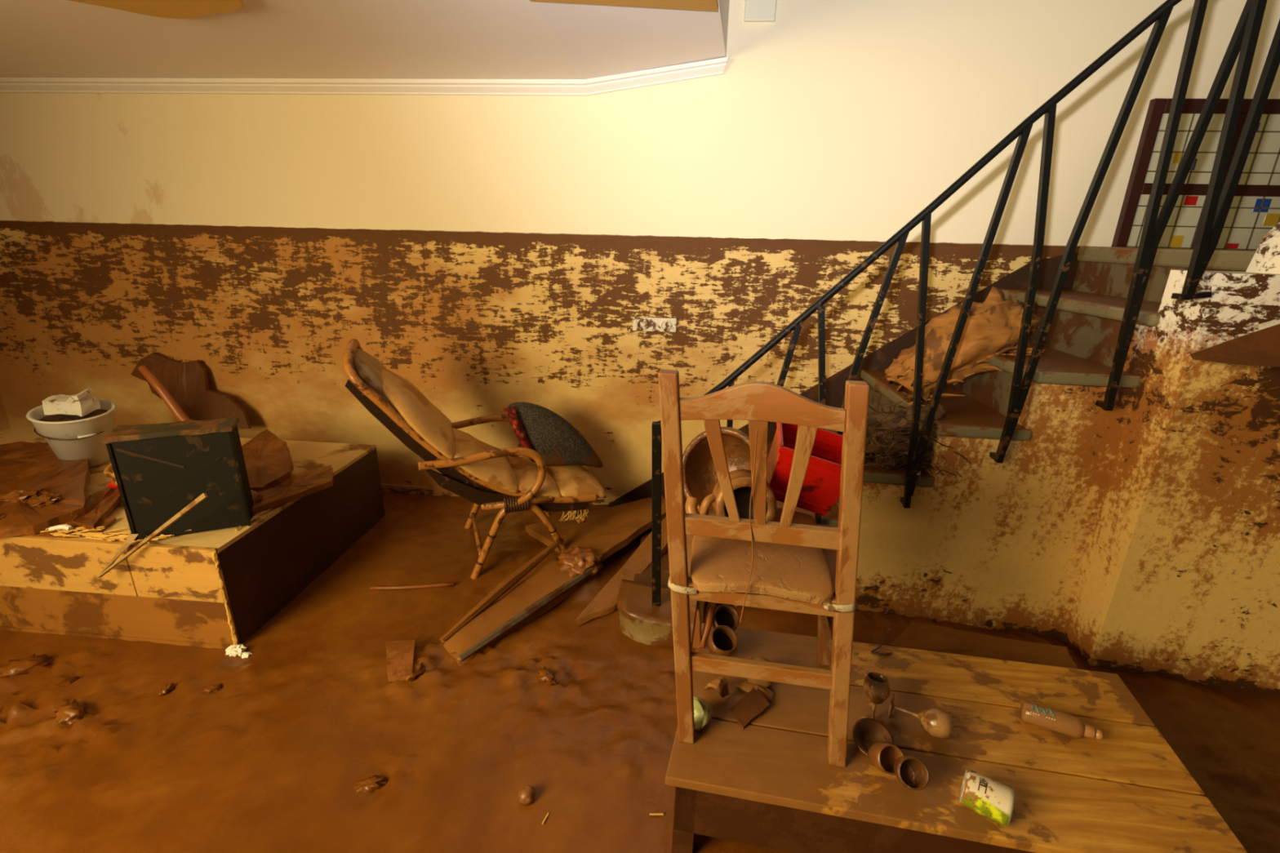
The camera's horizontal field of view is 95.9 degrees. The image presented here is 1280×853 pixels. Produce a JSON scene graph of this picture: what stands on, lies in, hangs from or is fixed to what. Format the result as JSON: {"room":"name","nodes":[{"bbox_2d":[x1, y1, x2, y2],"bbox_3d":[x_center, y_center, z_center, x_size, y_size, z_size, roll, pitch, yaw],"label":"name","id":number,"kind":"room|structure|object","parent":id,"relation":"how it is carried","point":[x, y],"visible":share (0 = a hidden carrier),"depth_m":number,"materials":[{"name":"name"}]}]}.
{"room":"damaged room","nodes":[
{"label":"damaged room","id":0,"kind":"room"},
{"bbox_2d":[0,395,11,431],"bbox_3d":[-4.341,-0.325,1.785,0.150,2.700,3.620,3,18,4],"label":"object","id":1,"kind":"structure","parent":0,"point":[4,421],"depth_m":3.74,"materials":[{"name":"paint"}]},
{"bbox_2d":[0,0,729,79],"bbox_3d":[-1.990,-1.414,1.209,4.515,0.400,3.620,3,18,4],"label":"ceiling","id":2,"kind":"structure","parent":0,"point":[410,39],"depth_m":2.35,"materials":[{"name":"paint"}]},
{"bbox_2d":[69,0,244,18],"bbox_3d":[-1.610,-1.351,1.713,0.711,0.024,0.719,3,18,4],"label":"ceiling rose","id":3,"kind":"object","parent":2,"relation":"attached to","point":[174,9],"visible":1,"depth_m":1.94,"materials":[{"name":"paint"}]},
{"bbox_2d":[530,0,718,10],"bbox_3d":[-0.267,-1.320,1.247,0.767,0.290,2.015,5,19,9],"label":"trim","id":4,"kind":"structure","parent":2,"relation":"attached to","point":[708,5],"depth_m":2.01,"materials":[{"name":"paint"}]},
{"bbox_2d":[0,0,1279,499],"bbox_3d":[-0.274,-1.480,3.021,7.950,4.300,0.150,3,18,4],"label":"wall","id":5,"kind":"structure","parent":0,"point":[491,253],"depth_m":3.10,"materials":[{"name":"paint"}]},
{"bbox_2d":[0,56,728,95],"bbox_3d":[-1.833,-1.796,2.953,4.525,0.156,0.055,3,18,4],"label":"trim","id":6,"kind":"structure","parent":5,"relation":"attached to","point":[713,67],"depth_m":2.93,"materials":[{"name":"white paint"}]},
{"bbox_2d":[632,316,676,332],"bbox_3d":[0.082,-0.567,3.196,0.240,0.077,0.026,3,18,4],"label":"wall outlet","id":7,"kind":"object","parent":5,"relation":"attached to","point":[639,323],"visible":1,"depth_m":3.18,"materials":[{"name":"white plastic"}]},
{"bbox_2d":[637,319,648,329],"bbox_3d":[0.016,-0.566,3.195,0.060,0.060,0.012,3,18,4],"label":"socket","id":8,"kind":"object","parent":7,"relation":"attached to","point":[642,324],"depth_m":3.20,"materials":[{"name":"white plastic"}]},
{"bbox_2d":[660,320,671,330],"bbox_3d":[0.142,-0.559,3.185,0.060,0.060,0.012,3,18,4],"label":"socket","id":9,"kind":"object","parent":7,"relation":"attached to","point":[665,325],"depth_m":3.19,"materials":[{"name":"white plastic"}]},
{"bbox_2d":[381,252,1079,506],"bbox_3d":[-0.907,-0.274,3.389,6.450,1.650,0.014,3,18,4],"label":"baseboard","id":10,"kind":"structure","parent":5,"relation":"attached to","point":[882,357],"depth_m":3.16,"materials":[{"name":"wood"}]},
{"bbox_2d":[743,0,777,22],"bbox_3d":[0.562,-1.976,2.687,0.144,0.152,0.029,3,18,4],"label":"junction box","id":11,"kind":"object","parent":5,"relation":"attached to","point":[755,11],"visible":1,"depth_m":2.69,"materials":[{"name":"beige plastic"}]},
{"bbox_2d":[1111,97,1279,250],"bbox_3d":[2.842,-1.031,2.786,0.965,0.975,0.032,3,18,4],"label":"window","id":12,"kind":"structure","parent":5,"relation":"in","point":[1254,211],"depth_m":2.75,"materials":[{"name":"brown wood"}]},
{"bbox_2d":[0,491,1279,852],"bbox_3d":[-0.569,1.021,1.883,7.480,0.111,3.630,3,18,4],"label":"floor","id":13,"kind":"structure","parent":0,"point":[270,761],"depth_m":1.95,"materials":[{"name":"brown soil"}]},
{"bbox_2d":[0,653,52,678],"bbox_3d":[-2.320,0.904,2.161,0.175,0.057,0.096,-13,23,-38],"label":"clod","id":14,"kind":"object","parent":13,"relation":"on","point":[20,666],"visible":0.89,"depth_m":2.15,"materials":[{"name":"brown soil"}]},
{"bbox_2d":[50,675,79,688],"bbox_3d":[-2.094,0.950,2.091,0.077,0.046,0.124,3,18,4],"label":"clod","id":15,"kind":"object","parent":13,"relation":"on","point":[65,682],"visible":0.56,"depth_m":2.10,"materials":[{"name":"brown soil"}]},
{"bbox_2d":[53,698,88,725],"bbox_3d":[-1.931,0.967,1.958,0.146,0.042,0.084,17,24,39],"label":"clod","id":16,"kind":"object","parent":13,"relation":"on","point":[68,713],"visible":1,"depth_m":1.94,"materials":[{"name":"brown soil"}]},
{"bbox_2d":[156,683,175,696],"bbox_3d":[-1.705,0.946,2.076,0.036,0.018,0.068,6,19,15],"label":"clod","id":17,"kind":"object","parent":13,"relation":"on","point":[166,689],"visible":1,"depth_m":2.07,"materials":[{"name":"brown soil"}]},
{"bbox_2d":[0,426,384,648],"bbox_3d":[-2.650,0.438,2.861,2.229,0.513,1.180,3,18,4],"label":"wooden platform","id":18,"kind":"object","parent":13,"relation":"on","point":[215,588],"depth_m":2.31,"materials":[{"name":"wood"}]},
{"bbox_2d":[0,441,57,467],"bbox_3d":[-3.231,0.168,2.874,0.650,0.035,0.474,3,18,4],"label":"sheet","id":19,"kind":"object","parent":18,"relation":"on","point":[18,452],"visible":0.66,"depth_m":2.95,"materials":[{"name":"brown wood"}]},
{"bbox_2d":[0,458,90,537],"bbox_3d":[-2.707,0.314,2.420,0.601,0.062,0.810,-13,23,-36],"label":"cloth","id":20,"kind":"object","parent":18,"relation":"on","point":[68,478],"visible":0.92,"depth_m":2.48,"materials":[{"name":"brown fabric"}]},
{"bbox_2d":[0,512,6,519],"bbox_3d":[-2.535,0.361,2.253,0.090,0.036,0.080,3,18,4],"label":"clod","id":21,"kind":"object","parent":20,"relation":"on","point":[1,515],"visible":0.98,"depth_m":2.26,"materials":[{"name":"brown soil"}]},
{"bbox_2d":[0,486,47,502],"bbox_3d":[-2.588,0.291,2.427,0.161,0.054,0.122,3,18,4],"label":"clod","id":22,"kind":"object","parent":20,"relation":"on","point":[22,495],"visible":0.91,"depth_m":2.41,"materials":[{"name":"brown soil"}]},
{"bbox_2d":[26,493,62,507],"bbox_3d":[-2.467,0.307,2.390,0.125,0.048,0.101,3,18,4],"label":"clod","id":23,"kind":"object","parent":20,"relation":"on","point":[43,500],"visible":0.98,"depth_m":2.37,"materials":[{"name":"brown soil"}]},
{"bbox_2d":[48,524,73,530],"bbox_3d":[-2.262,0.397,2.255,0.078,0.022,0.028,-1,18,-7],"label":"chip","id":24,"kind":"object","parent":18,"relation":"on","point":[64,526],"visible":1,"depth_m":2.25,"materials":[{"name":"white paint"}]},
{"bbox_2d":[23,516,115,537],"bbox_3d":[-2.306,0.406,2.268,0.356,0.025,0.138,-2,19,-11],"label":"wood splinters","id":25,"kind":"object","parent":18,"relation":"on","point":[106,522],"visible":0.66,"depth_m":2.26,"materials":[{"name":"brown wood"}]},
{"bbox_2d":[26,398,116,466],"bbox_3d":[-2.754,0.043,2.838,0.316,0.304,0.317,3,18,4],"label":"bucket","id":26,"kind":"object","parent":18,"relation":"on","point":[69,437],"visible":0.84,"depth_m":2.77,"materials":[{"name":"white plastic"}]},
{"bbox_2d":[42,394,100,416],"bbox_3d":[-2.752,-0.106,2.792,0.193,0.085,0.113,1,18,-2],"label":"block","id":27,"kind":"object","parent":26,"relation":"on","point":[89,403],"visible":0.92,"depth_m":2.75,"materials":[{"name":"white stone"}]},
{"bbox_2d":[50,386,92,408],"bbox_3d":[-2.717,-0.138,2.762,0.154,0.086,0.094,3,18,4],"label":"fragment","id":28,"kind":"object","parent":27,"relation":"on","point":[79,396],"visible":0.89,"depth_m":2.73,"materials":[{"name":"beige stone"}]},
{"bbox_2d":[103,462,119,485],"bbox_3d":[-2.206,0.171,2.632,0.361,0.239,0.363,3,18,4],"label":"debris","id":29,"kind":"object","parent":18,"relation":"on","point":[108,472],"visible":0.12,"depth_m":2.50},
{"bbox_2d":[106,480,118,488],"bbox_3d":[-2.328,0.255,2.562,0.050,0.046,0.041,-1,18,-6],"label":"scrap","id":30,"kind":"object","parent":18,"relation":"on","point":[111,485],"visible":0.42,"depth_m":2.54,"materials":[{"name":"plastic"}]},
{"bbox_2d":[101,533,138,573],"bbox_3d":[-1.954,0.479,2.165,0.161,0.158,0.013,-1,18,-7],"label":"wood splinter","id":31,"kind":"object","parent":18,"relation":"on","point":[131,537],"visible":0.93,"depth_m":2.15,"materials":[{"name":"beige wood"}]},
{"bbox_2d":[97,493,208,577],"bbox_3d":[-1.806,0.406,2.135,0.459,0.347,0.017,0,18,-4],"label":"stick","id":32,"kind":"object","parent":18,"relation":"on","point":[203,495],"visible":1,"depth_m":2.12,"materials":[{"name":"brown wood"}]},
{"bbox_2d":[137,364,191,421],"bbox_3d":[-2.018,0.009,2.610,0.408,0.566,0.060,3,18,4],"label":"leaning stick","id":33,"kind":"object","parent":18,"relation":"on","point":[163,393],"visible":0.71,"depth_m":2.56,"materials":[{"name":"brown wood"}]},
{"bbox_2d":[101,417,253,541],"bbox_3d":[-1.783,0.199,2.267,0.393,0.430,0.150,-7,20,-23],"label":"box","id":34,"kind":"object","parent":18,"relation":"on","point":[162,468],"visible":1,"depth_m":2.21,"materials":[{"name":"black wood"}]},
{"bbox_2d":[131,351,251,429],"bbox_3d":[-2.715,-0.221,3.487,0.762,0.420,0.141,3,18,4],"label":"chair","id":35,"kind":"object","parent":18,"relation":"on","point":[187,382],"visible":0.66,"depth_m":3.48,"materials":[{"name":"brown wood"}]},
{"bbox_2d":[250,489,263,503],"bbox_3d":[-1.695,0.311,2.482,0.130,0.078,0.106,3,18,4],"label":"clod","id":36,"kind":"object","parent":18,"relation":"on","point":[256,497],"visible":0.23,"depth_m":2.47,"materials":[{"name":"brown soil"}]},
{"bbox_2d":[241,429,293,491],"bbox_3d":[-1.832,0.175,2.796,0.376,0.130,0.582,3,18,4],"label":"mud slab","id":37,"kind":"object","parent":18,"relation":"on","point":[268,463],"visible":0.65,"depth_m":2.78,"materials":[{"name":"brown soil"}]},
{"bbox_2d":[252,465,333,514],"bbox_3d":[-1.600,0.278,2.657,0.224,0.037,0.481,11,21,26],"label":"plank","id":38,"kind":"object","parent":18,"relation":"on","point":[300,485],"visible":0.84,"depth_m":2.63,"materials":[{"name":"brown wood"}]},
{"bbox_2d":[201,683,222,693],"bbox_3d":[-1.553,0.952,2.096,0.071,0.026,0.051,3,18,4],"label":"clod","id":39,"kind":"object","parent":13,"relation":"on","point":[217,687],"visible":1,"depth_m":2.09,"materials":[{"name":"brown soil"}]},
{"bbox_2d":[225,644,252,658],"bbox_3d":[-1.575,0.886,2.271,0.108,0.054,0.053,3,18,4],"label":"paper wad","id":40,"kind":"object","parent":13,"relation":"on","point":[237,650],"visible":1,"depth_m":2.26,"materials":[{"name":"white paper"}]},
{"bbox_2d":[353,774,386,793],"bbox_3d":[-0.821,1.096,1.763,0.110,0.032,0.065,3,18,4],"label":"clod","id":41,"kind":"object","parent":13,"relation":"on","point":[370,784],"visible":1,"depth_m":1.76,"materials":[{"name":"brown soil"}]},
{"bbox_2d":[385,640,416,681],"bbox_3d":[-0.923,0.895,2.206,0.114,0.050,0.196,-4,19,-16],"label":"board","id":42,"kind":"object","parent":13,"relation":"on","point":[400,655],"depth_m":2.19,"materials":[{"name":"brown wood"}]},
{"bbox_2d":[369,582,454,590],"bbox_3d":[-1.069,0.751,2.704,0.381,0.020,0.034,-1,18,-7],"label":"stick","id":43,"kind":"object","parent":13,"relation":"on","point":[450,584],"visible":1,"depth_m":2.69,"materials":[{"name":"brown wood"}]},
{"bbox_2d":[400,657,425,681],"bbox_3d":[-0.844,0.914,2.177,0.083,0.042,0.135,3,18,4],"label":"clod","id":44,"kind":"object","parent":13,"relation":"on","point":[418,669],"visible":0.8,"depth_m":2.15,"materials":[{"name":"brown soil"}]},
{"bbox_2d":[342,338,606,579],"bbox_3d":[-0.775,0.126,2.898,1.126,1.160,0.573,-5,19,-19],"label":"recliner","id":45,"kind":"object","parent":13,"relation":"on","point":[487,476],"visible":0.98,"depth_m":2.70,"materials":[{"name":"wicker"}]},
{"bbox_2d":[381,368,455,458],"bbox_3d":[-1.048,-0.080,2.707,0.310,0.385,0.470,-5,19,-19],"label":"cushion","id":46,"kind":"object","parent":45,"relation":"on","point":[406,412],"depth_m":2.54,"materials":[{"name":"beige fabric"}]},
{"bbox_2d":[452,427,519,493],"bbox_3d":[-0.790,0.156,2.888,0.304,0.226,0.477,-5,19,-19],"label":"cushion","id":47,"kind":"object","parent":45,"relation":"on","point":[499,475],"depth_m":2.72,"materials":[{"name":"beige fabric"}]},
{"bbox_2d":[507,456,562,497],"bbox_3d":[-0.562,0.252,3.011,0.216,0.095,0.470,-5,19,-19],"label":"seat cushion","id":48,"kind":"object","parent":45,"relation":"on","point":[525,471],"depth_m":2.89,"materials":[{"name":"beige fabric"}]},
{"bbox_2d":[502,402,603,467],"bbox_3d":[-0.456,0.054,3.066,0.517,0.378,0.197,-5,19,-19],"label":"pillow","id":49,"kind":"object","parent":45,"relation":"on","point":[537,428],"visible":0.94,"depth_m":3.00,"materials":[{"name":"grey fabric"}]},
{"bbox_2d":[546,465,606,497],"bbox_3d":[-0.358,0.264,3.097,0.235,0.089,0.465,-5,19,-19],"label":"cushion","id":50,"kind":"object","parent":45,"relation":"on","point":[569,481],"depth_m":2.96,"materials":[{"name":"beige fabric"}]},
{"bbox_2d":[440,538,594,666],"bbox_3d":[-0.502,0.772,2.565,0.295,0.154,0.830,12,21,28],"label":"plank","id":51,"kind":"object","parent":13,"relation":"on","point":[488,621],"visible":0.74,"depth_m":2.52,"materials":[{"name":"brown wood"}]},
{"bbox_2d":[518,785,535,805],"bbox_3d":[-0.336,1.092,1.709,0.051,0.044,0.049,3,18,4],"label":"stone","id":52,"kind":"object","parent":13,"relation":"on","point":[526,794],"visible":1,"depth_m":1.70,"materials":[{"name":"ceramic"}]},
{"bbox_2d":[542,813,549,824],"bbox_3d":[-0.270,1.123,1.651,0.005,0.007,0.032,9,20,22],"label":"straw piece","id":53,"kind":"object","parent":13,"relation":"on","point":[548,814],"visible":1,"depth_m":1.65,"materials":[{"name":"yellow plant"}]},
{"bbox_2d":[536,666,558,685],"bbox_3d":[-0.350,0.946,2.182,0.114,0.036,0.063,10,20,23],"label":"clod","id":54,"kind":"object","parent":13,"relation":"on","point":[544,674],"visible":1,"depth_m":2.17,"materials":[{"name":"brown soil"}]},
{"bbox_2d":[556,546,604,577],"bbox_3d":[-0.292,0.664,2.793,0.228,0.138,0.220,3,18,4],"label":"heap","id":55,"kind":"object","parent":13,"relation":"on","point":[575,561],"visible":0.9,"depth_m":2.75,"materials":[{"name":"brown soil"}]},
{"bbox_2d":[524,495,666,561],"bbox_3d":[-0.144,0.524,3.243,0.801,0.145,0.596,-15,24,-40],"label":"wooden board","id":56,"kind":"object","parent":13,"relation":"on","point":[607,531],"visible":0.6,"depth_m":3.12,"materials":[{"name":"brown wood"}]},
{"bbox_2d":[574,516,667,626],"bbox_3d":[-0.006,0.674,2.808,0.118,0.148,0.911,11,21,27],"label":"plank","id":57,"kind":"object","parent":13,"relation":"on","point":[605,602],"visible":0.6,"depth_m":2.72,"materials":[{"name":"brown wood"}]},
{"bbox_2d":[649,813,663,815],"bbox_3d":[0.048,1.124,1.671,0.040,0.007,0.004,1,18,0],"label":"straw piece","id":58,"kind":"object","parent":13,"relation":"on","point":[651,814],"visible":1,"depth_m":1.67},
{"bbox_2d":[617,246,1256,645],"bbox_3d":[1.673,0.065,2.551,3.450,1.650,1.359,3,18,4],"label":"staircase","id":59,"kind":"structure","parent":13,"relation":"on","point":[1080,344],"depth_m":2.41,"materials":[{"name":"stone"}]},
{"bbox_2d":[864,382,971,476],"bbox_3d":[1.127,0.034,2.482,0.624,0.360,0.436,3,18,4],"label":"heap","id":60,"kind":"object","parent":59,"relation":"on","point":[887,434],"visible":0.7,"depth_m":2.35,"materials":[{"name":"brown soil"}]},
{"bbox_2d":[884,286,1044,406],"bbox_3d":[1.383,-0.343,2.511,0.658,0.512,0.354,0,18,-5],"label":"cloth","id":61,"kind":"object","parent":59,"relation":"on","point":[992,326],"visible":0.75,"depth_m":2.42,"materials":[{"name":"brown fabric"}]},
{"bbox_2d":[651,0,1279,606],"bbox_3d":[1.282,-0.624,1.917,2.438,3.023,0.255,4,18,8],"label":"stair railing","id":62,"kind":"object","parent":59,"relation":"on","point":[1244,39],"visible":0.82,"depth_m":1.93,"materials":[{"name":"black metal"}]},
{"bbox_2d":[665,622,1247,852],"bbox_3d":[0.795,0.997,1.708,1.371,0.330,0.663,5,19,10],"label":"coffee table","id":63,"kind":"object","parent":13,"relation":"on","point":[771,783],"visible":0.69,"depth_m":1.51,"materials":[{"name":"brown wood"}]},
{"bbox_2d":[693,696,713,730],"bbox_3d":[0.171,0.795,1.614,0.066,0.082,0.083,-9,21,-29],"label":"shard","id":64,"kind":"object","parent":63,"relation":"on","point":[703,709],"visible":0.83,"depth_m":1.60,"materials":[{"name":"green ceramic"}]},
{"bbox_2d":[699,602,716,648],"bbox_3d":[0.238,0.604,1.918,0.043,0.251,0.127,8,19,19],"label":"stick","id":65,"kind":"object","parent":63,"relation":"on","point":[711,606],"visible":0.48,"depth_m":1.91,"materials":[{"name":"brown wood"}]},
{"bbox_2d":[702,677,729,697],"bbox_3d":[0.226,0.776,1.724,0.078,0.057,0.054,18,24,40],"label":"shard","id":66,"kind":"object","parent":63,"relation":"on","point":[720,684],"visible":1,"depth_m":1.71,"materials":[{"name":"ceramic"}]},
{"bbox_2d":[707,625,737,656],"bbox_3d":[0.266,0.700,1.856,0.093,0.109,0.107,3,18,4],"label":"clay cup","id":67,"kind":"object","parent":63,"relation":"on","point":[722,640],"visible":0.96,"depth_m":1.86,"materials":[{"name":"brown ceramic"}]},
{"bbox_2d":[711,604,739,631],"bbox_3d":[0.289,0.663,1.959,0.089,0.114,0.111,3,18,4],"label":"clay cup","id":68,"kind":"object","parent":63,"relation":"on","point":[724,615],"visible":0.7,"depth_m":1.96,"materials":[{"name":"brown ceramic"}]},
{"bbox_2d":[728,688,769,729],"bbox_3d":[0.318,0.810,1.664,0.132,0.028,0.066,-14,24,-39],"label":"shard","id":69,"kind":"object","parent":63,"relation":"on","point":[754,703],"visible":1,"depth_m":1.66},
{"bbox_2d":[735,680,773,701],"bbox_3d":[0.342,0.789,1.730,0.114,0.034,0.055,10,20,25],"label":"shard","id":70,"kind":"object","parent":63,"relation":"on","point":[747,686],"visible":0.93,"depth_m":1.72,"materials":[{"name":"ceramic"}]},
{"bbox_2d":[746,656,773,687],"bbox_3d":[0.367,0.750,1.768,0.089,0.082,0.090,3,18,4],"label":"glass globe","id":71,"kind":"object","parent":63,"relation":"on","point":[762,683],"visible":0.37,"depth_m":1.73},
{"bbox_2d":[657,368,869,767],"bbox_3d":[0.329,0.319,1.572,0.536,1.022,0.455,4,19,9],"label":"dining chair","id":72,"kind":"object","parent":63,"relation":"on","point":[801,565],"visible":0.92,"depth_m":1.36,"materials":[{"name":"brown wood"}]},
{"bbox_2d":[682,426,751,514],"bbox_3d":[0.242,0.138,1.718,0.250,0.264,0.259,3,18,4],"label":"basin","id":73,"kind":"object","parent":72,"relation":"on","point":[700,474],"visible":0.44,"depth_m":1.79,"materials":[{"name":"metal"}]},
{"bbox_2d":[699,469,777,521],"bbox_3d":[0.277,0.207,1.651,0.212,0.188,0.209,3,18,4],"label":"clay pot","id":74,"kind":"object","parent":72,"relation":"on","point":[741,479],"visible":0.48,"depth_m":1.58,"materials":[{"name":"brown ceramic"}]},
{"bbox_2d":[739,428,757,622],"bbox_3d":[0.255,0.236,1.318,0.020,0.495,0.028,6,19,13],"label":"string","id":75,"kind":"object","parent":72,"relation":"hanging from","point":[756,428],"visible":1,"depth_m":1.33,"materials":[{"name":"brown fabric"}]},
{"bbox_2d":[690,504,833,605],"bbox_3d":[0.321,0.319,1.570,0.354,0.062,0.433,4,18,8],"label":"seat cushion","id":76,"kind":"object","parent":72,"relation":"on","point":[782,575],"depth_m":1.41,"materials":[{"name":"brown fabric"}]},
{"bbox_2d":[766,422,842,515],"bbox_3d":[0.516,0.125,1.750,0.261,0.260,0.217,4,18,7],"label":"crate","id":77,"kind":"object","parent":72,"relation":"on","point":[820,488],"visible":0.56,"depth_m":1.71,"materials":[{"name":"red plastic"}]},
{"bbox_2d":[852,718,893,755],"bbox_3d":[0.624,0.847,1.550,0.106,0.060,0.100,3,18,4],"label":"saucer","id":78,"kind":"object","parent":63,"relation":"on","point":[865,731],"visible":0.73,"depth_m":1.57,"materials":[{"name":"ceramic"}]},
{"bbox_2d":[860,671,890,724],"bbox_3d":[0.668,0.776,1.635,0.072,0.144,0.089,3,18,4],"label":"wine glass","id":79,"kind":"object","parent":63,"relation":"on","point":[876,686],"visible":0.82,"depth_m":1.61,"materials":[{"name":"brown glass"}]},
{"bbox_2d":[862,671,890,705],"bbox_3d":[0.669,0.745,1.633,0.072,0.085,0.073,3,18,4],"label":"bowl","id":80,"kind":"object","parent":79,"relation":"on","point":[876,686],"depth_m":1.61,"materials":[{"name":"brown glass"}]},
{"bbox_2d":[871,628,891,656],"bbox_3d":[0.810,0.720,1.908,0.085,0.073,0.039,-9,21,-28],"label":"twig","id":81,"kind":"object","parent":63,"relation":"on","point":[889,629],"visible":1,"depth_m":1.91,"materials":[{"name":"brown wood"}]},
{"bbox_2d":[867,742,905,775],"bbox_3d":[0.627,0.842,1.470,0.074,0.095,0.096,3,18,4],"label":"clay cup","id":82,"kind":"object","parent":63,"relation":"on","point":[883,756],"visible":0.94,"depth_m":1.47,"materials":[{"name":"brown ceramic"}]},
{"bbox_2d":[893,755,929,791],"bbox_3d":[0.668,0.856,1.429,0.074,0.097,0.098,3,18,4],"label":"clay cup","id":83,"kind":"object","parent":63,"relation":"on","point":[914,775],"visible":0.99,"depth_m":1.42,"materials":[{"name":"brown ceramic"}]},
{"bbox_2d":[888,693,952,739],"bbox_3d":[0.784,0.811,1.614,0.157,0.078,0.076,13,22,31],"label":"wine glass","id":84,"kind":"object","parent":63,"relation":"on","point":[937,722],"visible":1,"depth_m":1.57,"materials":[{"name":"brown glass"}]},
{"bbox_2d":[916,707,952,739],"bbox_3d":[0.814,0.817,1.596,0.085,0.076,0.076,13,21,30],"label":"bowl","id":85,"kind":"object","parent":84,"relation":"on","point":[936,722],"depth_m":1.57,"materials":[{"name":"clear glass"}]},
{"bbox_2d":[958,768,1015,826],"bbox_3d":[0.830,0.886,1.382,0.102,0.087,0.084,14,22,33],"label":"tin can","id":86,"kind":"object","parent":63,"relation":"on","point":[983,795],"visible":1,"depth_m":1.36,"materials":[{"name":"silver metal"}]},
{"bbox_2d":[1019,701,1104,740],"bbox_3d":[1.184,0.831,1.618,0.190,0.059,0.056,10,20,25],"label":"plastic bottle","id":87,"kind":"object","parent":63,"relation":"on","point":[1071,726],"visible":1,"depth_m":1.61,"materials":[{"name":"brown plastic"}]},
{"bbox_2d":[1031,704,1054,716],"bbox_3d":[1.136,0.801,1.627,0.056,0.010,0.024,10,20,25],"label":"print","id":88,"kind":"object","parent":87,"relation":"on","point":[1037,710],"depth_m":1.62},
{"bbox_2d":[888,621,1078,669],"bbox_3d":[1.310,0.877,2.243,0.675,0.086,0.170,6,19,12],"label":"board","id":89,"kind":"object","parent":13,"relation":"on","point":[917,635],"visible":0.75,"depth_m":2.23,"materials":[{"name":"brown wood"}]},
{"bbox_2d":[704,324,1154,638],"bbox_3d":[0.921,0.246,2.423,1.837,1.413,0.090,4,18,7],"label":"wall","id":90,"kind":"structure","parent":0,"point":[993,546],"depth_m":2.35,"materials":[{"name":"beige paint"}]},
{"bbox_2d":[1060,222,1279,697],"bbox_3d":[2.586,-0.310,1.807,1.584,2.930,0.189,5,19,10],"label":"wall","id":91,"kind":"structure","parent":0,"point":[1179,578],"depth_m":2.06,"materials":[{"name":"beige paint"}]},
{"bbox_2d":[1189,324,1279,367],"bbox_3d":[2.084,-0.331,1.689,0.648,0.338,0.172,4,18,8],"label":"board","id":92,"kind":"object","parent":91,"relation":"attached to","point":[1261,347],"visible":1,"depth_m":1.80,"materials":[{"name":"brown wood"}]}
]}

